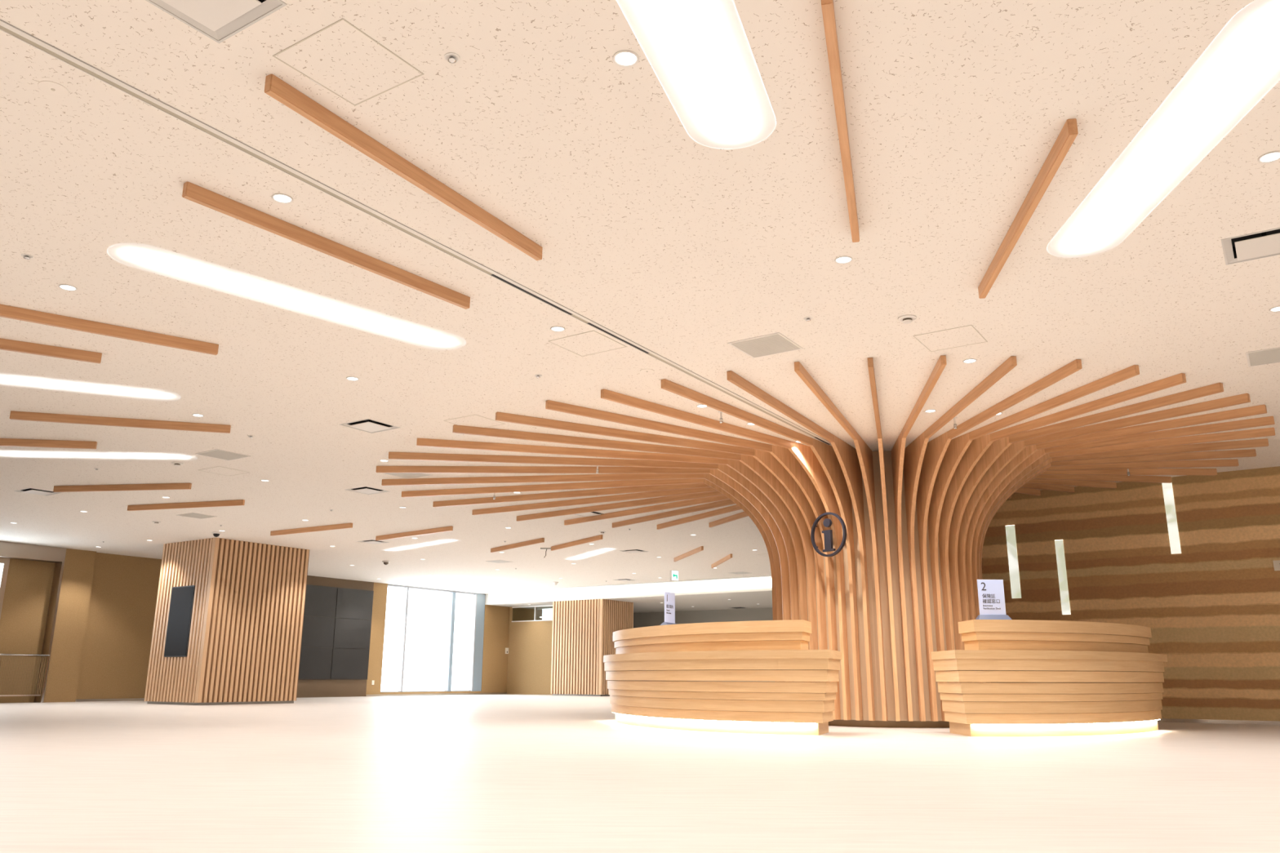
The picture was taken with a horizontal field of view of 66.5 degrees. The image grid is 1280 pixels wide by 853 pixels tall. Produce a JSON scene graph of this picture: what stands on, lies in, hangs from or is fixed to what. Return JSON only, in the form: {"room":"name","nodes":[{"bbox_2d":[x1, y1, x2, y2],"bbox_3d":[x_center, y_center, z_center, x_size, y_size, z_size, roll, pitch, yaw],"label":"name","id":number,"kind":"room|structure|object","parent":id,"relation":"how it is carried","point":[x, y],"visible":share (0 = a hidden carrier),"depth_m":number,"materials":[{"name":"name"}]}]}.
{"room":"reception lobby","nodes":[
{"label":"reception lobby","id":0,"kind":"room"},
{"bbox_2d":[43,548,161,702],"bbox_3d":[-10.938,4.616,22.229,0.460,3.124,4.840,-9,-17,32],"label":"wall","id":1,"kind":"structure","parent":0,"point":[101,646],"depth_m":21.11,"materials":[{"name":"wood"}]},
{"bbox_2d":[296,575,551,697],"bbox_3d":[-5.739,6.696,30.232,0.300,3.124,14.690,-9,-17,32],"label":"wall","id":2,"kind":"structure","parent":0,"point":[496,618],"depth_m":27.74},
{"bbox_2d":[75,692,506,702],"bbox_3d":[-6.863,7.670,27.866,0.116,0.050,18.421,-9,-17,32],"label":"baseboard","id":3,"kind":"structure","parent":2,"relation":"attached to","point":[448,694],"depth_m":27.61,"materials":[{"name":"brown wood"}]},
{"bbox_2d":[297,584,373,679],"bbox_3d":[-8.592,5.430,25.778,0.042,2.430,3.800,-9,-17,32],"label":"screen","id":4,"kind":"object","parent":2,"relation":"attached to","point":[337,622],"depth_m":26.31,"materials":[{"name":"grey glass"}]},
{"bbox_2d":[380,584,485,692],"bbox_3d":[-6.193,6.444,29.455,0.147,3.020,4.150,-9,-17,32],"label":"window","id":5,"kind":"structure","parent":2,"relation":"in","point":[478,599],"depth_m":30.30,"materials":[{"name":"silver metal"}]},
{"bbox_2d":[484,577,772,604],"bbox_3d":[4.227,4.080,25.589,22.000,0.369,0.100,-9,-17,32],"label":"trim","id":6,"kind":"structure","parent":2,"relation":"attached to","point":[760,584],"depth_m":28.34,"materials":[{"name":"white paint"}]},
{"bbox_2d":[506,607,552,694],"bbox_3d":[-2.473,7.063,30.935,4.300,2.785,0.200,-9,-17,32],"label":"wall","id":7,"kind":"structure","parent":0,"point":[530,642],"depth_m":31.45,"materials":[{"name":"paint"}]},
{"bbox_2d":[511,604,552,622],"bbox_3d":[-2.450,5.930,31.127,4.200,0.495,0.100,-9,-17,32],"label":"window","id":8,"kind":"structure","parent":7,"relation":"in","point":[535,606],"depth_m":31.71,"materials":[{"name":"white metal"}]},
{"bbox_2d":[466,591,772,613],"bbox_3d":[5.684,4.947,28.393,23.000,0.100,6.400,-9,-17,32],"label":"ceiling","id":9,"kind":"structure","parent":0,"point":[763,599],"depth_m":30.27,"materials":[{"name":"beige paint"}]},
{"bbox_2d":[0,0,1279,595],"bbox_3d":[1.635,-0.269,9.356,48.687,0.001,46.657,0,-14,0],"label":"ceiling","id":10,"kind":"structure","parent":0,"point":[684,249],"depth_m":6.14,"materials":[{"name":"white paint"}]},
{"bbox_2d":[21,253,33,259],"bbox_3d":[-3.916,-1.081,6.234,0.068,0.022,0.068,0,-14,0],"label":"sprinkler","id":11,"kind":"object","parent":10,"relation":"attached to","point":[27,256],"visible":1,"depth_m":6.23,"materials":[{"name":"silver metal"}]},
{"bbox_2d":[13,488,61,495],"bbox_3d":[-8.781,0.916,14.249,0.448,0.106,0.448,-9,-17,32],"label":"ceiling vent","id":12,"kind":"object","parent":10,"relation":"in","point":[31,491],"visible":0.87,"depth_m":14.24,"materials":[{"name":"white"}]},
{"bbox_2d":[0,438,97,448],"bbox_3d":[-7.256,0.177,11.039,2.080,0.082,0.045,2,-15,-8],"label":"batten","id":13,"kind":"object","parent":10,"relation":"attached to","point":[3,442],"visible":1,"depth_m":11.09,"materials":[{"name":"brown wood"}]},
{"bbox_2d":[0,337,102,363],"bbox_3d":[-5.378,-0.700,7.611,2.080,0.082,0.043,8,-17,-29],"label":"batten","id":14,"kind":"object","parent":10,"relation":"attached to","point":[5,344],"visible":1,"depth_m":7.92,"materials":[{"name":"brown wood"}]},
{"bbox_2d":[37,80,68,97],"bbox_3d":[-2.682,-1.541,4.460,0.124,0.008,0.124,0,-14,0],"label":"smoke detector","id":15,"kind":"object","parent":10,"relation":"attached to","point":[52,88],"depth_m":4.45,"materials":[{"name":"white paint"}]},
{"bbox_2d":[58,284,77,291],"bbox_3d":[-3.950,-0.959,6.740,0.115,0.006,0.115,0,-14,0],"label":"recessed light","id":16,"kind":"object","parent":10,"relation":"in","point":[64,286],"visible":1,"depth_m":6.74,"materials":[{"name":"white plastic"}]},
{"bbox_2d":[0,373,181,400],"bbox_3d":[-5.590,-0.438,8.916,2.550,0.060,0.440,6,-16,-22],"label":"light","id":17,"kind":"object","parent":10,"relation":"attached to","point":[6,379],"visible":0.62,"depth_m":9.08,"materials":[{"name":"grey plastic"}]},
{"bbox_2d":[0,449,197,460],"bbox_3d":[-6.701,0.319,11.872,2.550,0.060,0.440,1,-14,-3],"label":"light","id":18,"kind":"object","parent":10,"relation":"attached to","point":[3,453],"visible":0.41,"depth_m":11.87,"materials":[{"name":"grey plastic"}]},
{"bbox_2d":[0,304,218,355],"bbox_3d":[-4.262,-0.773,7.312,2.080,0.082,0.043,10,-18,-34],"label":"batten","id":19,"kind":"object","parent":10,"relation":"attached to","point":[6,311],"visible":1,"depth_m":7.43,"materials":[{"name":"brown wood"}]},
{"bbox_2d":[9,410,231,433],"bbox_3d":[-5.381,-0.042,10.165,2.080,0.082,0.045,4,-15,-15],"label":"batten","id":20,"kind":"object","parent":10,"relation":"attached to","point":[17,415],"visible":1,"depth_m":10.14,"materials":[{"name":"brown wood"}]},
{"bbox_2d":[53,483,191,492],"bbox_3d":[-7.262,0.858,13.682,2.060,0.082,0.045,-2,-15,7],"label":"batten","id":21,"kind":"object","parent":10,"relation":"attached to","point":[162,486],"visible":1,"depth_m":13.66,"materials":[{"name":"brown wood"}]},
{"bbox_2d":[171,462,182,466],"bbox_3d":[-5.821,0.478,12.277,0.132,0.040,0.132,0,-14,0],"label":"smoke detector","id":22,"kind":"object","parent":10,"relation":"attached to","point":[175,464],"visible":1,"depth_m":12.25,"materials":[{"name":"white plastic"}]},
{"bbox_2d":[127,499,244,511],"bbox_3d":[-7.032,1.220,15.085,2.110,0.082,0.043,-4,-15,15],"label":"batten","id":23,"kind":"object","parent":10,"relation":"attached to","point":[238,502],"visible":1,"depth_m":15.05,"materials":[{"name":"brown wood"}]},
{"bbox_2d":[177,512,216,519],"bbox_3d":[-7.404,1.495,16.313,0.450,0.006,0.450,-9,-17,32],"label":"ceiling vent","id":24,"kind":"object","parent":10,"relation":"in","point":[193,515],"visible":1,"depth_m":16.33,"materials":[{"name":"grey"}]},
{"bbox_2d":[191,413,204,417],"bbox_3d":[-4.540,-0.114,10.027,0.115,0.006,0.115,0,-14,0],"label":"recessed light","id":25,"kind":"object","parent":10,"relation":"in","point":[193,415],"visible":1,"depth_m":10.02,"materials":[{"name":"white plastic"}]},
{"bbox_2d":[145,0,287,43],"bbox_3d":[-1.719,-1.740,3.843,0.448,0.106,0.448,-9,-17,32],"label":"ceiling vent","id":26,"kind":"object","parent":10,"relation":"in","point":[219,20],"visible":1,"depth_m":3.94,"materials":[{"name":"grey"}]},
{"bbox_2d":[211,531,221,537],"bbox_3d":[-7.889,2.015,18.174,0.170,0.088,0.170,0,-14,0],"label":"dome camera","id":27,"kind":"object","parent":10,"relation":"attached to","point":[215,534],"visible":1,"depth_m":18.13,"materials":[{"name":"white plastic"}]},
{"bbox_2d":[195,448,249,460],"bbox_3d":[-5.049,0.346,11.821,0.450,0.006,0.450,-9,-17,32],"label":"ceiling vent","id":28,"kind":"object","parent":10,"relation":"in","point":[217,453],"visible":1,"depth_m":11.82,"materials":[{"name":"grey"}]},
{"bbox_2d":[200,466,249,475],"bbox_3d":[-5.437,0.586,12.761,0.456,0.004,0.453,-9,-17,32],"label":"access hatch","id":29,"kind":"object","parent":10,"relation":"attached to","point":[219,469],"visible":1,"depth_m":12.77,"materials":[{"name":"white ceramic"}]},
{"bbox_2d":[271,193,293,204],"bbox_3d":[-2.005,-1.278,5.473,0.115,0.006,0.115,0,-14,0],"label":"recessed light","id":30,"kind":"object","parent":10,"relation":"in","point":[278,197],"visible":1,"depth_m":5.47,"materials":[{"name":"white plastic"}]},
{"bbox_2d":[106,243,466,350],"bbox_3d":[-2.391,-0.912,7.034,0.440,0.060,2.660,-14,-20,43],"label":"light","id":31,"kind":"object","parent":10,"relation":"attached to","point":[152,259],"visible":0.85,"depth_m":6.85,"materials":[{"name":"grey plastic"}]},
{"bbox_2d":[270,523,352,535],"bbox_3d":[-5.915,1.850,17.517,2.070,0.082,0.043,-8,-17,29],"label":"batten","id":32,"kind":"object","parent":10,"relation":"attached to","point":[344,526],"visible":1,"depth_m":17.47,"materials":[{"name":"brown wood"}]},
{"bbox_2d":[182,181,470,309],"bbox_3d":[-1.842,-1.078,6.095,0.044,0.082,2.080,-11,-18,36],"label":"batten","id":33,"kind":"object","parent":10,"relation":"attached to","point":[192,192],"visible":1,"depth_m":5.92,"materials":[{"name":"brown wood"}]},
{"bbox_2d":[272,17,423,106],"bbox_3d":[-1.276,-1.584,4.281,0.456,0.004,0.453,-9,-17,32],"label":"access hatch","id":34,"kind":"object","parent":10,"relation":"attached to","point":[340,58],"visible":1,"depth_m":4.26,"materials":[{"name":"beige"}]},
{"bbox_2d":[346,376,359,381],"bbox_3d":[-2.584,-0.429,8.777,0.115,0.006,0.115,0,-14,0],"label":"recessed light","id":35,"kind":"object","parent":10,"relation":"in","point":[350,378],"visible":1,"depth_m":8.78,"materials":[{"name":"white plastic"}]},
{"bbox_2d":[346,486,388,494],"bbox_3d":[-3.925,0.884,14.059,0.448,0.106,0.448,-9,-17,32],"label":"ceiling vent","id":36,"kind":"object","parent":10,"relation":"in","point":[364,490],"visible":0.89,"depth_m":14.07,"materials":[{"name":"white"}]},
{"bbox_2d":[339,418,399,433],"bbox_3d":[-2.887,-0.043,10.449,0.448,0.106,0.448,-9,-17,32],"label":"ceiling vent","id":37,"kind":"object","parent":10,"relation":"in","point":[368,425],"visible":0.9,"depth_m":10.47,"materials":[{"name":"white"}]},
{"bbox_2d":[356,539,389,544],"bbox_3d":[-5.299,2.256,19.404,0.448,0.106,0.448,-9,-17,32],"label":"ceiling vent","id":38,"kind":"object","parent":10,"relation":"in","point":[371,541],"visible":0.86,"depth_m":19.37,"materials":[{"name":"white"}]},
{"bbox_2d":[264,73,542,260],"bbox_3d":[-1.141,-1.302,5.217,0.044,0.082,2.080,-8,-17,29],"label":"batten","id":39,"kind":"object","parent":10,"relation":"attached to","point":[275,87],"visible":1,"depth_m":4.97,"materials":[{"name":"brown wood"}]},
{"bbox_2d":[382,472,431,479],"bbox_3d":[-3.077,0.629,12.892,0.450,0.006,0.450,-9,-17,32],"label":"ceiling vent","id":40,"kind":"object","parent":10,"relation":"in","point":[405,475],"visible":0.7,"depth_m":12.92,"materials":[{"name":"grey"}]},
{"bbox_2d":[375,525,453,540],"bbox_3d":[-4.181,1.974,17.974,2.150,0.082,0.044,-11,-18,37],"label":"batten","id":41,"kind":"object","parent":10,"relation":"attached to","point":[445,529],"visible":1,"depth_m":17.91,"materials":[{"name":"brown wood"}]},
{"bbox_2d":[0,18,831,444],"bbox_3d":[-0.257,-0.738,7.551,0.070,0.004,8.960,-9,-17,32],"label":"ceiling track","id":42,"kind":"object","parent":10,"relation":"in","point":[5,27],"visible":0.92,"depth_m":5.39,"materials":[{"name":"white metal"}]},
{"bbox_2d":[380,538,462,551],"bbox_3d":[-4.492,2.395,19.901,0.440,0.060,2.650,14,-20,-43],"label":"light","id":43,"kind":"object","parent":10,"relation":"attached to","point":[442,541],"visible":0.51,"depth_m":19.81,"materials":[{"name":"grey plastic"}]},
{"bbox_2d":[444,52,460,63],"bbox_3d":[-0.813,-1.589,4.222,0.068,0.022,0.068,0,-14,0],"label":"sprinkler","id":44,"kind":"object","parent":10,"relation":"attached to","point":[451,57],"visible":1,"depth_m":4.21,"materials":[{"name":"white metal"}]},
{"bbox_2d":[443,414,505,427],"bbox_3d":[-1.742,-0.043,10.269,0.456,0.004,0.453,-9,-17,32],"label":"access hatch","id":45,"kind":"object","parent":10,"relation":"attached to","point":[474,420],"visible":0.86,"depth_m":10.24,"materials":[{"name":"white paint"}]},
{"bbox_2d":[485,560,513,563],"bbox_3d":[-3.251,3.128,22.598,0.450,0.006,0.450,-9,-17,32],"label":"ceiling vent","id":46,"kind":"object","parent":10,"relation":"in","point":[495,561],"visible":1,"depth_m":22.53,"materials":[{"name":"grey"}]},
{"bbox_2d":[490,537,544,552],"bbox_3d":[-2.475,2.385,19.547,0.044,0.082,2.060,11,-18,-36],"label":"batten","id":47,"kind":"object","parent":10,"relation":"attached to","point":[541,540],"visible":1,"depth_m":19.47,"materials":[{"name":"brown wood"}]},
{"bbox_2d":[550,326,564,332],"bbox_3d":[-0.632,-0.750,7.506,0.115,0.006,0.115,0,-14,0],"label":"recessed light","id":48,"kind":"object","parent":10,"relation":"in","point":[557,329],"visible":1,"depth_m":7.51,"materials":[{"name":"white plastic"}]},
{"bbox_2d":[551,534,602,551],"bbox_3d":[-1.262,2.292,19.169,0.043,0.082,2.060,9,-17,-31],"label":"batten","id":49,"kind":"object","parent":10,"relation":"attached to","point":[597,537],"visible":1,"depth_m":19.09,"materials":[{"name":"brown wood"}]},
{"bbox_2d":[548,330,626,356],"bbox_3d":[-0.421,-0.663,7.847,0.456,0.004,0.453,-9,-17,32],"label":"access hatch","id":50,"kind":"object","parent":10,"relation":"attached to","point":[592,342],"visible":1,"depth_m":7.85,"materials":[{"name":"white paint"}]},
{"bbox_2d":[575,511,604,516],"bbox_3d":[-0.854,1.387,15.973,0.448,0.106,0.448,-9,-17,32],"label":"ceiling vent","id":51,"kind":"object","parent":10,"relation":"in","point":[590,513],"visible":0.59,"depth_m":15.98,"materials":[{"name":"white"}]},
{"bbox_2d":[564,547,617,559],"bbox_3d":[-1.096,2.753,21.246,0.440,0.060,2.450,7,-16,-24],"label":"light","id":52,"kind":"object","parent":10,"relation":"attached to","point":[599,551],"visible":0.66,"depth_m":21.15,"materials":[{"name":"grey plastic"}]},
{"bbox_2d":[477,575,771,593],"bbox_3d":[1.981,4.130,26.372,17.000,0.027,0.070,-9,-17,32],"label":"recessed light","id":53,"kind":"object","parent":10,"relation":"in","point":[761,575],"visible":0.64,"depth_m":27.78,"materials":[{"name":"white"}]},
{"bbox_2d":[612,49,639,66],"bbox_3d":[-0.061,-1.592,4.227,0.115,0.006,0.115,0,-14,0],"label":"recessed light","id":54,"kind":"object","parent":10,"relation":"in","point":[625,58],"visible":1,"depth_m":4.22,"materials":[{"name":"white plastic"}]},
{"bbox_2d":[621,549,647,553],"bbox_3d":[-0.127,2.603,20.682,0.448,0.106,0.448,-9,-17,32],"label":"ceiling vent","id":55,"kind":"object","parent":10,"relation":"in","point":[631,551],"visible":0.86,"depth_m":20.71,"materials":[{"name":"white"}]},
{"bbox_2d":[640,368,653,373],"bbox_3d":[0.062,-0.481,8.536,0.124,0.008,0.124,0,-14,0],"label":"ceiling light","id":56,"kind":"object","parent":10,"relation":"attached to","point":[643,371],"depth_m":8.52,"materials":[{"name":"white paint"}]},
{"bbox_2d":[670,570,678,581],"bbox_3d":[0.861,3.729,24.386,0.230,0.250,0.070,12,-19,-38],"label":"exit sign","id":57,"kind":"object","parent":10,"relation":"hanging from","point":[673,574],"visible":1,"depth_m":24.34,"materials":[{"name":"white plastic"}]},
{"bbox_2d":[673,546,703,561],"bbox_3d":[1.023,2.731,20.842,0.044,0.082,2.120,4,-15,-13],"label":"batten","id":58,"kind":"object","parent":10,"relation":"attached to","point":[701,548],"visible":1,"depth_m":20.69,"materials":[{"name":"brown wood"}]},
{"bbox_2d":[616,0,776,149],"bbox_3d":[0.105,-1.742,3.779,0.440,0.060,2.550,-5,-15,18],"label":"light","id":59,"kind":"object","parent":10,"relation":"attached to","point":[700,52],"visible":0.97,"depth_m":4.29,"materials":[{"name":"grey plastic"}]},
{"bbox_2d":[696,404,706,408],"bbox_3d":[0.612,-0.200,9.623,0.115,0.006,0.115,0,-14,0],"label":"recessed light","id":60,"kind":"object","parent":10,"relation":"in","point":[701,406],"visible":0.8,"depth_m":9.62,"materials":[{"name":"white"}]},
{"bbox_2d":[718,411,723,423],"bbox_3d":[0.817,-0.091,9.823,0.060,0.118,0.060,0,-14,0],"label":"sprinkler","id":61,"kind":"object","parent":10,"relation":"attached to","point":[721,421],"visible":0.96,"depth_m":9.81,"materials":[{"name":"silver metal"}]},
{"bbox_2d":[711,554,732,568],"bbox_3d":[1.840,3.051,22.076,0.044,0.082,2.120,2,-15,-7],"label":"batten","id":62,"kind":"object","parent":10,"relation":"attached to","point":[730,556],"visible":1,"depth_m":21.98,"materials":[{"name":"brown wood"}]},
{"bbox_2d":[728,571,751,574],"bbox_3d":[2.552,3.734,24.872,0.450,0.006,0.450,-9,-17,32],"label":"ceiling vent","id":63,"kind":"object","parent":10,"relation":"in","point":[741,572],"visible":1,"depth_m":24.80,"materials":[{"name":"grey metal"}]},
{"bbox_2d":[727,332,803,358],"bbox_3d":[1.014,-0.651,7.870,0.450,0.006,0.450,-9,-17,32],"label":"ceiling vent","id":64,"kind":"object","parent":10,"relation":"in","point":[775,343],"visible":1,"depth_m":7.86,"materials":[{"name":"white metal"}]},
{"bbox_2d":[803,316,813,321],"bbox_3d":[1.253,-0.796,7.271,0.068,0.022,0.068,0,-14,0],"label":"sprinkler","id":65,"kind":"object","parent":10,"relation":"attached to","point":[806,318],"visible":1,"depth_m":7.26,"materials":[{"name":"white metal"}]},
{"bbox_2d":[821,0,859,242],"bbox_3d":[1.004,-1.402,4.797,0.044,0.082,2.200,-4,-15,15],"label":"batten","id":66,"kind":"object","parent":10,"relation":"attached to","point":[828,7],"visible":1,"depth_m":4.45,"materials":[{"name":"brown wood"}]},
{"bbox_2d":[834,255,853,263],"bbox_3d":[1.304,-1.067,6.250,0.115,0.006,0.115,0,-14,0],"label":"recessed light","id":67,"kind":"object","parent":10,"relation":"in","point":[841,260],"visible":1,"depth_m":6.25,"materials":[{"name":"white plastic"}]},
{"bbox_2d":[897,314,916,324],"bbox_3d":[1.986,-0.789,7.251,0.132,0.040,0.132,0,-14,0],"label":"smoke detector","id":68,"kind":"object","parent":10,"relation":"attached to","point":[908,318],"visible":1,"depth_m":7.22,"materials":[{"name":"white plastic"}]},
{"bbox_2d":[924,408,936,413],"bbox_3d":[2.907,-0.154,9.770,0.115,0.006,0.115,0,-14,0],"label":"recessed light","id":69,"kind":"object","parent":10,"relation":"in","point":[931,411],"visible":1,"depth_m":9.77,"materials":[{"name":"white plastic"}]},
{"bbox_2d":[912,324,987,351],"bbox_3d":[2.448,-0.691,7.700,0.456,0.004,0.453,-9,-17,32],"label":"access hatch","id":70,"kind":"object","parent":10,"relation":"attached to","point":[965,335],"visible":1,"depth_m":7.69,"materials":[{"name":"white ceramic"}]},
{"bbox_2d":[952,417,957,429],"bbox_3d":[3.233,-0.032,10.018,0.060,0.118,0.060,0,-14,0],"label":"sprinkler","id":71,"kind":"object","parent":10,"relation":"attached to","point":[955,427],"visible":0.94,"depth_m":10.01,"materials":[{"name":"silver metal"}]},
{"bbox_2d":[962,358,977,363],"bbox_3d":[2.781,-0.552,8.229,0.115,0.006,0.115,0,-14,0],"label":"recessed light","id":72,"kind":"object","parent":10,"relation":"in","point":[971,360],"visible":1,"depth_m":8.23,"materials":[{"name":"white plastic"}]},
{"bbox_2d":[977,118,1078,298],"bbox_3d":[2.203,-1.173,5.670,0.044,0.082,2.100,-2,-15,7],"label":"batten","id":73,"kind":"object","parent":10,"relation":"attached to","point":[1068,132],"visible":1,"depth_m":5.35,"materials":[{"name":"brown wood"}]},
{"bbox_2d":[1046,0,1279,257],"bbox_3d":[2.678,-1.422,4.989,0.440,0.060,2.550,-1,-14,3],"label":"light","id":74,"kind":"object","parent":10,"relation":"attached to","point":[1241,65],"visible":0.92,"depth_m":4.77,"materials":[{"name":"grey plastic"}]},
{"bbox_2d":[1221,226,1279,265],"bbox_3d":[3.850,-1.161,6.018,0.448,0.106,0.448,-9,-17,32],"label":"ceiling vent","id":75,"kind":"object","parent":10,"relation":"in","point":[1265,243],"visible":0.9,"depth_m":6.06,"materials":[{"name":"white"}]},
{"bbox_2d":[1245,346,1279,367],"bbox_3d":[5.271,-0.590,8.051,0.450,0.006,0.450,-9,-17,32],"label":"ceiling vent","id":76,"kind":"object","parent":10,"relation":"in","point":[1268,356],"visible":1,"depth_m":8.10,"materials":[{"name":"grey metal"}]},
{"bbox_2d":[1257,151,1279,163],"bbox_3d":[3.235,-1.381,5.005,0.115,0.006,0.115,0,-14,0],"label":"recessed light","id":77,"kind":"object","parent":10,"relation":"in","point":[1270,157],"visible":1,"depth_m":5.01,"materials":[{"name":"white plastic"}]},
{"bbox_2d":[1269,306,1279,311],"bbox_3d":[4.611,-0.849,7.049,0.115,0.006,0.115,0,-14,0],"label":"recessed light","id":78,"kind":"object","parent":10,"relation":"in","point":[1277,308],"visible":1,"depth_m":7.06,"materials":[{"name":"white plastic"}]},
{"bbox_2d":[0,693,1279,852],"bbox_3d":[3.389,3.486,11.146,38.000,0.120,37.200,-9,-17,32],"label":"floor","id":79,"kind":"structure","parent":0,"point":[502,773],"depth_m":5.00,"materials":[{"name":"beige tile"}]},
{"bbox_2d":[0,653,49,702],"bbox_3d":[-12.618,4.883,18.922,0.044,0.946,2.100,-9,-17,32],"label":"balustrade","id":80,"kind":"object","parent":79,"relation":"on","point":[11,655],"visible":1,"depth_m":19.45,"materials":[{"name":"silver metal"}]},
{"bbox_2d":[144,537,309,705],"bbox_3d":[-8.326,4.008,19.832,1.774,3.123,2.214,-9,-17,32],"label":"column","id":81,"kind":"structure","parent":79,"relation":"on","point":[247,620],"depth_m":19.15,"materials":[{"name":"brown wood"}]},
{"bbox_2d":[164,585,195,657],"bbox_3d":[-8.933,3.782,18.947,0.740,1.340,0.039,-9,-17,32],"label":"wall screen","id":82,"kind":"object","parent":81,"relation":"attached to","point":[179,625],"visible":1,"depth_m":18.91,"materials":[{"name":"grey"}]},
{"bbox_2d":[550,599,633,696],"bbox_3d":[-1.441,6.758,29.736,1.874,2.784,1.674,-9,-17,32],"label":"column","id":83,"kind":"structure","parent":79,"relation":"on","point":[582,630],"depth_m":29.06,"materials":[{"name":"brown wood"}]},
{"bbox_2d":[603,619,841,735],"bbox_3d":[0.658,2.839,11.072,1.561,1.078,4.439,6,-16,-23],"label":"reception desk","id":84,"kind":"object","parent":79,"relation":"on","point":[783,687],"visible":1,"depth_m":9.76,"materials":[{"name":"brown wood"}]},
{"bbox_2d":[660,591,676,625],"bbox_3d":[0.345,2.134,11.326,0.150,0.412,0.346,-7,-16,27],"label":"sign","id":85,"kind":"object","parent":84,"relation":"on","point":[669,597],"visible":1,"depth_m":11.32,"materials":[{"name":"white plastic"}]},
{"bbox_2d":[613,619,812,642],"bbox_3d":[0.553,2.375,11.204,1.144,0.114,4.023,6,-16,-22],"label":"countertop","id":86,"kind":"structure","parent":84,"relation":"on","point":[798,625],"depth_m":9.95,"materials":[{"name":"brown wood"}]},
{"bbox_2d":[603,649,841,662],"bbox_3d":[0.659,2.634,11.125,1.561,0.079,4.439,6,-16,-23],"label":"countertop","id":87,"kind":"structure","parent":84,"relation":"on","point":[758,654],"depth_m":9.70,"materials":[{"name":"brown wood"}]},
{"bbox_2d":[376,355,1275,728],"bbox_3d":[1.484,1.990,11.866,10.869,3.123,7.506,-10,-17,34],"label":"column","id":88,"kind":"structure","parent":79,"relation":"on","point":[917,517],"depth_m":11.15,"materials":[{"name":"brown wood"}]},
{"bbox_2d":[810,512,846,556],"bbox_3d":[2.189,1.250,11.283,0.065,0.512,0.512,11,-18,-37],"label":"information sign","id":89,"kind":"object","parent":88,"relation":"attached to","point":[828,534],"visible":1,"depth_m":11.25,"materials":[{"name":"grey metal"}]},
{"bbox_2d":[931,619,1167,737],"bbox_3d":[4.330,2.575,10.000,3.184,1.078,1.108,8,-16,-28],"label":"reception desk","id":90,"kind":"object","parent":79,"relation":"on","point":[1011,677],"visible":1,"depth_m":9.39,"materials":[{"name":"brown wood"}]},
{"bbox_2d":[975,579,1011,619],"bbox_3d":[3.509,1.736,9.738,0.346,0.412,0.150,0,-14,-1],"label":"sign","id":91,"kind":"object","parent":90,"relation":"on","point":[991,597],"visible":1,"depth_m":9.73,"materials":[{"name":"white plastic"}]},
{"bbox_2d":[931,649,1167,662],"bbox_3d":[4.331,2.370,10.052,3.183,0.079,1.107,8,-16,-28],"label":"countertop","id":92,"kind":"structure","parent":90,"relation":"on","point":[954,654],"depth_m":9.34,"materials":[{"name":"brown wood"}]},
{"bbox_2d":[958,619,1151,638],"bbox_3d":[4.391,2.091,10.052,2.750,0.114,0.746,8,-17,-29],"label":"countertop","id":93,"kind":"structure","parent":90,"relation":"on","point":[973,625],"depth_m":9.52,"materials":[{"name":"brown wood"}]},
{"bbox_2d":[633,607,773,681],"bbox_3d":[6.751,6.929,30.494,22.000,2.885,0.200,-9,-17,32],"label":"wall","id":94,"kind":"structure","parent":0,"point":[648,619],"depth_m":33.49,"materials":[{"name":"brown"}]},
{"bbox_2d":[982,466,1279,721],"bbox_3d":[10.431,1.614,10.379,16.250,3.079,0.250,-10,-17,34],"label":"wall","id":95,"kind":"structure","parent":0,"point":[1212,606],"depth_m":12.63,"materials":[{"name":"brown wood"}]},
{"bbox_2d":[1004,524,1021,598],"bbox_3d":[5.314,1.922,13.882,0.126,1.032,0.062,-10,-17,34],"label":"wall light","id":96,"kind":"object","parent":95,"relation":"attached to","point":[1010,530],"visible":1,"depth_m":13.85,"materials":[{"name":"white"}]},
{"bbox_2d":[1054,539,1071,614],"bbox_3d":[5.834,2.077,13.463,0.106,1.020,0.062,-10,-17,34],"label":"wall light","id":97,"kind":"object","parent":95,"relation":"attached to","point":[1060,559],"visible":1,"depth_m":13.44,"materials":[{"name":"white"}]},
{"bbox_2d":[1161,482,1181,554],"bbox_3d":[6.998,1.174,12.853,0.114,1.006,0.062,-10,-17,34],"label":"wall light","id":98,"kind":"object","parent":95,"relation":"attached to","point":[1168,495],"visible":0.86,"depth_m":12.82,"materials":[{"name":"white plastic"}]},
{"bbox_2d":[1157,718,1279,724],"bbox_3d":[10.320,3.143,10.055,16.000,0.045,0.200,-10,-17,34],"label":"baseboard","id":99,"kind":"structure","parent":95,"relation":"attached to","point":[1162,720],"depth_m":12.07,"materials":[{"name":"silver metal"}]},
{"bbox_2d":[1272,560,1279,570],"bbox_3d":[7.887,1.713,12.030,0.130,0.125,0.021,-10,-17,34],"label":"controller","id":100,"kind":"object","parent":95,"relation":"attached to","point":[1276,563],"visible":1,"depth_m":12.04,"materials":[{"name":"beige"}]},
{"bbox_3d":[-17.646,2.026,12.262,8.640,3.124,12.841,0,-14,0],"label":"wall","id":101,"kind":"structure","parent":0,"visible":0},
{"bbox_2d":[0,541,66,702],"bbox_3d":[-12.825,3.858,19.311,0.315,3.124,2.270,-9,-17,32],"label":"door","id":102,"kind":"structure","parent":101,"relation":"in","point":[29,608],"depth_m":19.96,"materials":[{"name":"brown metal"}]},
{"bbox_2d":[0,557,9,617],"bbox_3d":[-13.185,3.916,18.954,0.060,2.832,1.320,-9,-17,32],"label":"window","id":103,"kind":"structure","parent":102,"relation":"attached to","point":[5,562],"depth_m":19.68,"materials":[{"name":"glass"}]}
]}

